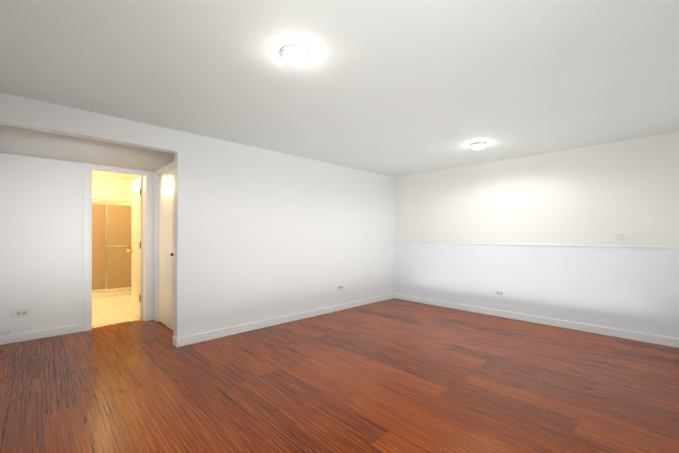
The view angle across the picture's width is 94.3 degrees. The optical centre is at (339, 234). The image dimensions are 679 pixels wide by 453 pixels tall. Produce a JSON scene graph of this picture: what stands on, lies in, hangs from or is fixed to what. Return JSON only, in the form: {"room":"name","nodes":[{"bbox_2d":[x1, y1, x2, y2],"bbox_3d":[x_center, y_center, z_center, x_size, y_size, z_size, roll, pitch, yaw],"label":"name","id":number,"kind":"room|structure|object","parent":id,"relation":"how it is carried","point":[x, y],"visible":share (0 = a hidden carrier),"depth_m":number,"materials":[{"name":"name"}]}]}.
{"room":"empty living room","nodes":[
{"label":"empty living room","id":0,"kind":"room"},
{"bbox_2d":[92,290,142,326],"bbox_3d":[-4.273,1.182,5.261,1.770,0.145,3.300,0,0,-44],"label":"floor","id":1,"kind":"structure","parent":0,"point":[110,307],"depth_m":5.10,"materials":[{"name":"beige tile"}]},
{"bbox_2d":[92,199,131,293],"bbox_3d":[-4.560,0.221,6.020,1.132,1.777,0.095,0,0,-44],"label":"shower door","id":2,"kind":"structure","parent":1,"relation":"on","point":[111,241],"depth_m":6.13,"materials":[{"name":"brown glass"}]},
{"bbox_2d":[92,319,142,327],"bbox_3d":[-2.976,1.187,4.232,0.596,0.009,0.050,0,0,-44],"label":"sill","id":3,"kind":"structure","parent":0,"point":[116,323],"depth_m":4.21,"materials":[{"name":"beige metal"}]},
{"bbox_2d":[92,176,143,285],"bbox_3d":[-3.147,0.041,4.090,1.710,2.300,0.006,0,0,-44],"label":"wall","id":4,"kind":"structure","parent":0,"point":[109,189],"depth_m":4.21,"materials":[{"name":"paint"}]},
{"bbox_2d":[83,161,173,333],"bbox_3d":[-2.553,0.150,3.907,0.905,2.080,1.080,0,0,-44],"label":"door frame","id":5,"kind":"structure","parent":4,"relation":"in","point":[87,261],"depth_m":4.26,"materials":[{"name":"white wood"}]},
{"bbox_2d":[127,177,143,318],"bbox_3d":[-2.990,0.180,4.656,0.176,2.002,0.607,0,0,-44],"label":"bathroom door","id":6,"kind":"structure","parent":5,"relation":"attached to","point":[136,250],"depth_m":4.56,"materials":[{"name":"white wood"}]},
{"bbox_2d":[159,168,173,329],"bbox_3d":[-2.240,0.178,4.068,0.080,2.002,0.730,0,0,-44],"label":"closet door","id":7,"kind":"structure","parent":5,"relation":"attached to","point":[166,241],"depth_m":4.06,"materials":[{"name":"white wood"}]},
{"bbox_2d":[0,92,395,337],"bbox_3d":[-0.821,0.042,4.293,5.410,2.300,0.120,0,0,-44],"label":"wall","id":8,"kind":"structure","parent":0,"point":[260,234],"depth_m":3.78,"materials":[{"name":"white paint"}]},
{"bbox_2d":[11,308,31,317],"bbox_3d":[-3.553,0.874,3.521,0.165,0.090,0.008,0,0,-44],"label":"outlet","id":9,"kind":"object","parent":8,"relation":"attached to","point":[18,313],"visible":1,"depth_m":3.52,"materials":[{"name":"white plastic"}]},
{"bbox_2d":[0,324,82,344],"bbox_3d":[-3.422,1.144,3.644,0.700,0.092,0.013,0,0,-44],"label":"baseboard","id":10,"kind":"structure","parent":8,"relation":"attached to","point":[20,337],"depth_m":3.62,"materials":[{"name":"white wood"}]},
{"bbox_2d":[173,293,395,346],"bbox_3d":[-0.352,1.147,4.645,3.803,0.092,0.016,0,0,-44],"label":"baseboard","id":11,"kind":"structure","parent":8,"relation":"attached to","point":[215,334],"depth_m":4.09,"materials":[{"name":"white wood"}]},
{"bbox_2d":[0,298,678,452],"bbox_3d":[0.118,1.218,3.223,5.530,0.060,5.720,0,0,-44],"label":"floor","id":12,"kind":"structure","parent":0,"point":[393,375],"depth_m":2.42,"materials":[{"name":"brown wood"}]},
{"bbox_2d":[0,0,678,179],"bbox_3d":[-1.065,-1.028,4.465,5.530,0.280,9.140,0,0,-44],"label":"ceiling","id":13,"kind":"structure","parent":0,"point":[396,88],"depth_m":2.20,"materials":[{"name":"white paint"}]},
{"bbox_2d":[280,45,309,65],"bbox_3d":[-0.273,-1.090,1.941,0.184,0.067,0.184,0,0,-44],"label":"recessed light","id":14,"kind":"object","parent":13,"relation":"in","point":[294,55],"visible":1,"depth_m":1.89,"materials":[{"name":"white glass"}]},
{"bbox_2d":[470,142,486,148],"bbox_3d":[1.698,-1.084,3.844,0.184,0.067,0.184,0,0,-44],"label":"ceiling light","id":15,"kind":"object","parent":13,"relation":"in","point":[478,145],"visible":1,"depth_m":3.79,"materials":[{"name":"white glass"}]},
{"bbox_2d":[396,131,678,245],"bbox_3d":[2.555,0.043,4.593,0.120,2.300,4.080,0,0,-44],"label":"wall","id":16,"kind":"structure","parent":0,"point":[590,195],"depth_m":4.17,"materials":[{"name":"white paint"}]},
{"bbox_2d":[393,242,678,247],"bbox_3d":[2.470,0.131,4.525,0.098,0.022,4.100,0,0,-44],"label":"trim","id":17,"kind":"structure","parent":16,"relation":"attached to","point":[648,246],"depth_m":4.07,"materials":[{"name":"white wood"}]},
{"bbox_2d":[394,243,678,338],"bbox_3d":[2.476,0.667,4.529,0.080,1.050,4.100,0,0,-44],"label":"wall panel","id":18,"kind":"object","parent":16,"relation":"attached to","point":[634,289],"visible":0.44,"depth_m":4.10,"materials":[{"name":"white paint"}]},
{"bbox_2d":[495,290,503,295],"bbox_3d":[2.340,0.853,4.606,0.008,0.072,0.115,0,0,-44],"label":"outlet","id":19,"kind":"object","parent":18,"relation":"attached to","point":[499,293],"visible":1,"depth_m":4.61,"materials":[{"name":"white plastic"}]},
{"bbox_2d":[396,294,678,347],"bbox_3d":[2.431,1.146,4.505,0.016,0.092,4.070,0,0,-44],"label":"baseboard","id":20,"kind":"structure","parent":18,"relation":"attached to","point":[673,342],"depth_m":4.08,"materials":[{"name":"white wood"}]},
{"bbox_2d":[617,233,623,239],"bbox_3d":[3.311,0.020,3.711,0.010,0.075,0.070,0,0,-44],"label":"switch plate","id":21,"kind":"object","parent":16,"relation":"attached to","point":[620,236],"visible":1,"depth_m":3.71,"materials":[{"name":"white plastic"}]}
]}

